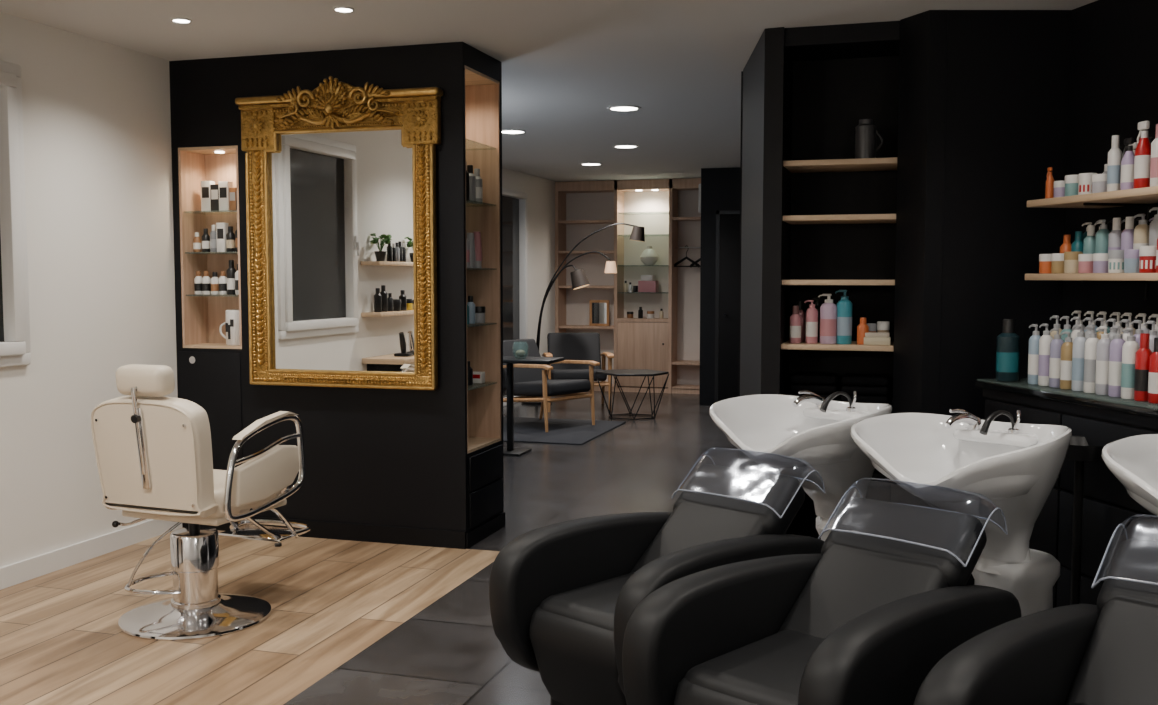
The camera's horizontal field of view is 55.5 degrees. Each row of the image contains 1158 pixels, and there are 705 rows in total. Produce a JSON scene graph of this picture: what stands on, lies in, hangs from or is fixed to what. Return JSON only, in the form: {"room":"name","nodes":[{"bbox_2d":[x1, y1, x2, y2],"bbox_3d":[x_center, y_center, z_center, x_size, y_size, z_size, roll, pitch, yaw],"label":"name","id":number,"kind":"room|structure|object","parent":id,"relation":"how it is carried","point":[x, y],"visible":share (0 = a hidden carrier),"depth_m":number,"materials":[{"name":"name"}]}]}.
{"room":"salon","nodes":[
{"label":"salon","id":0,"kind":"room"},
{"bbox_2d":[0,12,177,566],"bbox_3d":[-3.234,-0.104,3.144,0.190,2.580,7.350,1,4,17],"label":"wall","id":1,"kind":"structure","parent":0,"point":[97,115],"depth_m":5.39,"materials":[{"name":"white paint"}]},
{"bbox_2d":[0,61,30,366],"bbox_3d":[-2.703,-0.591,4.547,0.160,1.360,1.040,1,4,17],"label":"window","id":2,"kind":"structure","parent":1,"relation":"in","point":[15,347],"depth_m":4.95,"materials":[{"name":"white paint"}]},
{"bbox_2d":[0,519,181,589],"bbox_3d":[-3.215,1.155,2.936,0.017,0.095,6.800,1,4,17],"label":"baseboard","id":3,"kind":"structure","parent":1,"relation":"attached to","point":[28,569],"depth_m":5.42,"materials":[{"name":"white paint"}]},
{"bbox_2d":[169,42,504,548],"bbox_3d":[-1.329,-0.306,6.107,1.742,2.580,0.562,1,4,17],"label":"wall partition","id":4,"kind":"structure","parent":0,"point":[391,466],"depth_m":5.90,"materials":[{"name":"black paint"}]},
{"bbox_2d":[193,223,237,251],"bbox_3d":[-1.997,-0.636,6.089,0.315,0.160,0.049,1,4,17],"label":"bottles","id":5,"kind":"object","parent":4,"relation":"on","point":[222,238],"visible":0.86,"depth_m":6.07,"materials":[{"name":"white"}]},
{"bbox_2d":[194,260,238,294],"bbox_3d":[-1.995,-0.417,6.103,0.316,0.190,0.054,1,4,17],"label":"bottles","id":6,"kind":"object","parent":4,"relation":"on","point":[229,285],"visible":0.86,"depth_m":6.09,"materials":[{"name":"white plastic"}]},
{"bbox_2d":[201,181,236,211],"bbox_3d":[-1.965,-0.869,6.114,0.283,0.170,0.050,1,4,17],"label":"product boxes","id":7,"kind":"object","parent":4,"relation":"on","point":[220,197],"visible":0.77,"depth_m":6.10,"materials":[{"name":"white cardboard"}]},
{"bbox_2d":[219,310,239,345],"bbox_3d":[-1.916,-0.139,6.110,0.138,0.195,0.112,-2,4,-30],"label":"mug","id":8,"kind":"object","parent":4,"relation":"on","point":[232,337],"visible":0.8,"depth_m":6.06,"materials":[{"name":"white ceramic"}]},
{"bbox_2d":[235,76,442,390],"bbox_3d":[-1.261,-0.615,5.708,1.170,1.605,0.142,1,4,17],"label":"wall mirror","id":9,"kind":"object","parent":4,"relation":"attached to","point":[341,220],"visible":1,"depth_m":5.74,"materials":[{"name":"gold glass"}]},
{"bbox_2d":[466,230,481,267],"bbox_3d":[-0.656,-0.566,5.901,0.193,0.226,0.359,1,4,17],"label":"bottles","id":10,"kind":"object","parent":4,"relation":"on","point":[473,240],"visible":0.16,"depth_m":5.92,"materials":[{"name":"grey plastic"}]},
{"bbox_2d":[466,162,482,203],"bbox_3d":[-0.656,-0.908,5.876,0.186,0.210,0.354,1,4,17],"label":"bottles","id":11,"kind":"object","parent":4,"relation":"on","point":[474,190],"visible":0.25,"depth_m":5.89,"materials":[{"name":"black plastic"}]},
{"bbox_2d":[467,296,484,323],"bbox_3d":[-0.651,-0.230,5.934,0.194,0.150,0.359,1,4,17],"label":"bottles","id":12,"kind":"object","parent":4,"relation":"on","point":[475,314],"visible":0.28,"depth_m":5.95,"materials":[{"name":"blue plastic"}]},
{"bbox_2d":[467,361,484,385],"bbox_3d":[-0.657,0.079,5.949,0.194,0.192,0.322,1,4,17],"label":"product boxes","id":13,"kind":"object","parent":4,"relation":"on","point":[472,376],"visible":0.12,"depth_m":6.03,"materials":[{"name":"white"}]},
{"bbox_2d":[0,391,737,704],"bbox_3d":[1.657,1.062,5.748,8.700,0.100,15.000,1,4,17],"label":"floor","id":14,"kind":"structure","parent":0,"point":[349,622],"depth_m":4.69,"materials":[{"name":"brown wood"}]},
{"bbox_2d":[91,364,310,640],"bbox_3d":[-1.522,0.556,4.579,0.652,1.068,0.902,2,4,22],"label":"barber chair","id":15,"kind":"object","parent":14,"relation":"on","point":[153,451],"visible":1,"depth_m":4.28,"materials":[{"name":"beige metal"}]},
{"bbox_2d":[503,356,563,455],"bbox_3d":[-0.483,0.425,8.761,0.640,0.760,0.400,1,4,17],"label":"bistro table","id":16,"kind":"object","parent":14,"relation":"on","point":[509,450],"visible":0.67,"depth_m":8.75,"materials":[{"name":"black metal"}]},
{"bbox_2d":[515,350,525,356],"bbox_3d":[-0.464,-0.019,8.725,0.130,0.130,0.130,1,4,17],"label":"glass vase","id":17,"kind":"object","parent":16,"relation":"on","point":[520,353],"visible":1,"depth_m":8.70,"materials":[{"name":"green glass"}]},
{"bbox_2d":[503,417,625,444],"bbox_3d":[-0.495,0.706,10.144,1.530,0.012,1.500,1,4,17],"label":"area rug","id":18,"kind":"object","parent":14,"relation":"on","point":[527,430],"visible":0.51,"depth_m":10.00,"materials":[{"name":"grey carpet"}]},
{"bbox_2d":[503,339,599,431],"bbox_3d":[-0.363,0.289,10.362,0.870,0.794,0.710,3,5,42],"label":"lounge armchair","id":19,"kind":"object","parent":18,"relation":"on","point":[532,383],"visible":0.73,"depth_m":10.28,"materials":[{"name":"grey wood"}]},
{"bbox_2d":[542,332,613,411],"bbox_3d":[-0.027,0.200,11.854,0.710,0.794,0.870,0,4,-5],"label":"lounge armchair","id":20,"kind":"object","parent":14,"relation":"on","point":[570,346],"visible":0.73,"depth_m":12.06,"materials":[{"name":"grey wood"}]},
{"bbox_2d":[522,223,644,404],"bbox_3d":[0.007,-0.413,12.003,1.374,1.992,0.485,1,4,17],"label":"arc floor lamp","id":21,"kind":"object","parent":14,"relation":"on","point":[579,279],"visible":0.8,"depth_m":11.93,"materials":[{"name":"black metal"}]},
{"bbox_2d":[555,178,700,393],"bbox_3d":[0.719,-0.809,13.516,2.020,2.575,0.370,1,4,17],"label":"built-in shelving","id":22,"kind":"object","parent":14,"relation":"on","point":[667,209],"visible":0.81,"depth_m":13.55,"materials":[{"name":"brown wood"}]},
{"bbox_2d":[589,300,609,325],"bbox_3d":[0.253,-0.489,13.621,0.250,0.318,0.030,1,4,17],"label":"mirror","id":23,"kind":"object","parent":22,"relation":"on","point":[599,310],"visible":1,"depth_m":13.61,"materials":[{"name":"brown wood"}]},
{"bbox_2d":[627,312,632,317],"bbox_3d":[0.639,-0.463,13.539,0.063,0.062,0.094,1,4,17],"label":"bottles","id":24,"kind":"object","parent":22,"relation":"in","point":[629,314],"depth_m":13.51,"materials":[{"name":"brown"}]},
{"bbox_2d":[624,281,637,291],"bbox_3d":[0.637,-0.812,13.517,0.182,0.140,0.062,1,4,17],"label":"bottles","id":25,"kind":"object","parent":22,"relation":"in","point":[627,288],"visible":1,"depth_m":13.51,"materials":[{"name":"beige plastic"}]},
{"bbox_2d":[638,307,653,317],"bbox_3d":[0.832,-0.491,13.479,0.188,0.123,0.094,1,4,17],"label":"bottles","id":26,"kind":"object","parent":22,"relation":"in","point":[650,314],"depth_m":13.46,"materials":[{"name":"brown"}]},
{"bbox_2d":[638,275,658,291],"bbox_3d":[0.851,-0.844,13.484,0.220,0.210,0.160,1,4,17],"label":"gift boxes","id":27,"kind":"object","parent":22,"relation":"on","point":[647,283],"visible":1,"depth_m":13.41,"materials":[{"name":"pink cardboard"}]},
{"bbox_2d":[640,246,657,264],"bbox_3d":[0.858,-1.183,13.449,0.220,0.230,0.218,1,4,17],"label":"ceramic vase","id":28,"kind":"object","parent":22,"relation":"on","point":[649,256],"visible":1,"depth_m":13.38,"materials":[{"name":"white ceramic"}]},
{"bbox_2d":[659,309,662,318],"bbox_3d":[1.011,-0.471,13.426,0.038,0.110,0.094,1,4,17],"label":"bottles","id":29,"kind":"object","parent":22,"relation":"in","point":[661,310],"depth_m":13.42,"materials":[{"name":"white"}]},
{"bbox_2d":[674,245,699,267],"bbox_3d":[1.399,-1.159,13.297,0.537,0.270,0.118,1,4,17],"label":"hangers","id":30,"kind":"object","parent":22,"relation":"attached to","point":[686,257],"visible":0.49,"depth_m":13.32,"materials":[{"name":"black plastic"}]},
{"bbox_2d":[595,369,668,419],"bbox_3d":[0.532,0.420,11.018,0.718,0.458,0.655,1,4,17],"label":"coffee table","id":31,"kind":"object","parent":14,"relation":"on","point":[613,372],"visible":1,"depth_m":10.94,"materials":[{"name":"black metal"}]},
{"bbox_2d":[489,390,891,704],"bbox_3d":[0.524,0.661,3.740,0.662,0.973,1.716,4,5,44],"label":"chair","id":32,"kind":"object","parent":14,"relation":"on","point":[563,596],"visible":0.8,"depth_m":3.52,"materials":[{"name":"black leather"}]},
{"bbox_2d":[739,10,947,539],"bbox_3d":[1.193,-0.208,5.263,1.000,2.500,1.090,1,4,17],"label":"shelving unit","id":33,"kind":"object","parent":14,"relation":"on","point":[818,219],"visible":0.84,"depth_m":5.05,"materials":[{"name":"black paint"}]},
{"bbox_2d":[789,290,868,344],"bbox_3d":[1.144,-0.165,5.017,0.352,0.244,0.166,1,4,17],"label":"bottles","id":34,"kind":"object","parent":33,"relation":"on","point":[826,323],"visible":1,"depth_m":4.95,"materials":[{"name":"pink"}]},
{"bbox_2d":[790,372,889,403],"bbox_3d":[1.210,0.165,5.105,0.440,0.124,0.230,1,4,17],"label":"folded towels","id":35,"kind":"object","parent":33,"relation":"on","point":[870,388],"visible":0.87,"depth_m":5.00,"materials":[{"name":"black fabric"}]},
{"bbox_2d":[855,119,883,158],"bbox_3d":[1.286,-0.946,4.897,0.089,0.180,0.117,-2,4,-28],"label":"steel canister","id":36,"kind":"object","parent":33,"relation":"on","point":[865,132],"visible":0.92,"depth_m":4.87,"materials":[{"name":"grey metal"}]},
{"bbox_2d":[864,332,890,344],"bbox_3d":[1.333,-0.062,4.914,0.115,0.054,0.075,1,4,17],"label":"folded towels","id":37,"kind":"object","parent":33,"relation":"on","point":[871,338],"visible":0.91,"depth_m":4.88,"materials":[{"name":"beige fabric"}]},
{"bbox_2d":[866,321,889,331],"bbox_3d":[1.354,-0.091,4.997,0.109,0.100,0.056,1,4,17],"label":"jars","id":38,"kind":"object","parent":37,"relation":"on","point":[881,326],"visible":0.51,"depth_m":4.97,"materials":[{"name":"white plastic"}]},
{"bbox_2d":[871,469,886,481],"bbox_3d":[1.210,0.473,5.126,0.440,0.208,0.230,1,4,17],"label":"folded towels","id":39,"kind":"object","parent":33,"relation":"on","point":[876,474],"visible":0.02,"depth_m":4.97,"materials":[{"name":"black fabric"}]},
{"bbox_2d":[622,409,1071,704],"bbox_3d":[0.905,0.701,3.150,0.662,0.973,1.716,4,5,44],"label":"chair","id":40,"kind":"object","parent":14,"relation":"on","point":[865,619],"visible":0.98,"depth_m":2.96,"materials":[{"name":"black leather"}]},
{"bbox_2d":[913,434,1157,704],"bbox_3d":[1.467,0.736,2.639,0.662,0.973,1.716,4,5,44],"label":"chair","id":41,"kind":"object","parent":14,"relation":"on","point":[1106,652],"visible":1,"depth_m":2.51,"materials":[{"name":"black leather"}]},
{"bbox_2d":[975,379,1157,607],"bbox_3d":[1.925,0.633,3.967,0.486,0.996,1.040,-1,4,-12],"label":"countertop","id":42,"kind":"structure","parent":14,"relation":"on","point":[1102,420],"depth_m":3.75,"materials":[{"name":"black"}]},
{"bbox_2d":[996,310,1157,403],"bbox_3d":[1.848,-0.001,3.902,0.271,0.276,0.916,-1,4,-12],"label":"bottle","id":43,"kind":"object","parent":42,"relation":"on","point":[1115,361],"visible":1,"depth_m":3.88,"materials":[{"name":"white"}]},
{"bbox_2d":[1065,436,1103,604],"bbox_3d":[1.663,0.721,3.682,0.240,0.860,0.240,1,4,17],"label":"trolley","id":44,"kind":"object","parent":14,"relation":"on","point":[1079,451],"visible":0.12,"depth_m":3.66,"materials":[{"name":"black plastic"}]},
{"bbox_2d":[0,0,740,181],"bbox_3d":[1.672,-1.616,5.614,8.900,0.100,15.100,1,4,17],"label":"ceiling","id":45,"kind":"structure","parent":0,"point":[565,62],"depth_m":5.68,"materials":[{"name":"white paint"}]},
{"bbox_2d":[171,17,191,22],"bbox_3d":[-1.823,-1.523,5.044,0.090,0.008,0.090,1,4,17],"label":"recessed light","id":46,"kind":"object","parent":45,"relation":"in","point":[176,19],"depth_m":5.04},
{"bbox_2d":[333,6,353,11],"bbox_3d":[-1.034,-1.509,4.838,0.090,0.008,0.090,1,4,17],"label":"recessed light","id":47,"kind":"object","parent":45,"relation":"in","point":[338,8],"depth_m":4.83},
{"bbox_2d":[502,129,526,133],"bbox_3d":[-0.542,-1.785,8.900,0.238,0.008,0.237,1,4,17],"label":"recessed light","id":48,"kind":"object","parent":45,"relation":"in","point":[507,131],"depth_m":8.86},
{"bbox_2d":[580,163,601,165],"bbox_3d":[0.126,-1.959,11.450,0.238,0.008,0.238,1,4,17],"label":"recessed light","id":49,"kind":"object","parent":45,"relation":"in","point":[588,164],"depth_m":11.45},
{"bbox_2d":[607,105,640,110],"bbox_3d":[0.314,-1.702,7.673,0.238,0.008,0.237,1,4,17],"label":"recessed light","id":50,"kind":"object","parent":45,"relation":"in","point":[620,107],"depth_m":7.66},
{"bbox_2d":[612,145,638,147],"bbox_3d":[0.420,-1.854,9.903,0.238,0.008,0.237,1,4,17],"label":"recessed light","id":51,"kind":"object","parent":45,"relation":"in","point":[615,146],"depth_m":9.88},
{"bbox_2d":[502,168,554,356],"bbox_3d":[-1.378,-0.599,10.401,0.180,2.580,7.650,1,4,17],"label":"wall","id":52,"kind":"structure","parent":0,"point":[540,191],"depth_m":13.07,"materials":[{"name":"white paint"}]},
{"bbox_2d":[502,188,527,405],"bbox_3d":[-0.795,-0.609,12.161,0.120,2.360,1.050,1,4,17],"label":"window","id":53,"kind":"structure","parent":52,"relation":"in","point":[514,203],"depth_m":12.43,"materials":[{"name":"white paint"}]},
{"bbox_2d":[699,168,714,404],"bbox_3d":[1.607,-0.755,12.686,0.150,2.580,1.460,1,4,17],"label":"wall","id":54,"kind":"structure","parent":0,"point":[707,174],"depth_m":11.99,"materials":[{"name":"black paint"}]},
{"bbox_2d":[698,184,700,212],"bbox_3d":[1.516,-1.814,12.940,0.208,0.340,0.150,1,4,17],"label":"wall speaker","id":55,"kind":"object","parent":54,"relation":"attached to","point":[699,186],"visible":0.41,"depth_m":12.91,"materials":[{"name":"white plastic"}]},
{"bbox_2d":[713,167,739,403],"bbox_3d":[2.116,-0.698,11.850,1.310,2.580,0.150,1,4,17],"label":"wall","id":56,"kind":"structure","parent":0,"point":[727,180],"depth_m":11.87,"materials":[{"name":"black paint"}]},
{"bbox_2d":[715,210,739,402],"bbox_3d":[1.925,-0.464,11.803,0.940,2.120,0.079,1,4,17],"label":"door","id":57,"kind":"structure","parent":56,"relation":"in","point":[727,222],"depth_m":11.91,"materials":[{"name":"black wood"}]},
{"bbox_2d":[737,71,742,467],"bbox_3d":[1.797,-0.489,8.794,0.150,2.580,5.900,1,4,17],"label":"wall","id":58,"kind":"structure","parent":0,"point":[741,71],"depth_m":5.98,"materials":[{"name":"black paint"}]},
{"bbox_2d":[674,0,1096,71],"bbox_3d":[2.245,-1.247,1.523,5.230,0.080,7.570,1,4,17],"label":"ceiling soffit","id":59,"kind":"structure","parent":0,"point":[734,28],"depth_m":4.58,"materials":[{"name":"white paint"}]},
{"bbox_2d":[939,10,1070,584],"bbox_3d":[1.776,-0.169,4.679,0.509,2.500,0.120,0,4,0],"label":"wall","id":60,"kind":"structure","parent":0,"point":[1008,71],"depth_m":4.58,"materials":[{"name":"black paint"}]},
{"bbox_2d":[1062,0,1157,329],"bbox_3d":[2.858,0.086,0.946,0.120,2.500,7.548,-1,4,-12],"label":"wall","id":61,"kind":"structure","parent":0,"point":[1113,78],"depth_m":4.33,"materials":[{"name":"black paint"}]},
{"bbox_2d":[1025,273,1157,299],"bbox_3d":[2.053,-0.216,3.690,0.328,0.100,1.380,-1,4,-12],"label":"wall shelf","id":62,"kind":"object","parent":61,"relation":"attached to","point":[1083,277],"visible":1,"depth_m":3.97,"materials":[{"name":"brown wood"}]},
{"bbox_2d":[1039,207,1157,272],"bbox_3d":[2.015,-0.384,3.679,0.231,0.235,1.282,-1,4,-12],"label":"products","id":63,"kind":"object","parent":62,"relation":"on","point":[1129,250],"visible":0.94,"depth_m":3.95,"materials":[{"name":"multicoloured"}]},
{"bbox_2d":[1027,186,1157,223],"bbox_3d":[2.053,-0.501,3.670,0.328,0.100,1.380,-1,4,-12],"label":"wall shelf","id":64,"kind":"object","parent":61,"relation":"attached to","point":[1145,196],"visible":0.98,"depth_m":4.00,"materials":[{"name":"brown wood"}]},
{"bbox_2d":[1045,121,1157,198],"bbox_3d":[1.999,-0.671,3.663,0.192,0.240,1.275,-1,4,-12],"label":"products","id":65,"kind":"object","parent":64,"relation":"on","point":[1138,168],"visible":0.84,"depth_m":3.87,"materials":[{"name":"multicoloured"}]}
]}

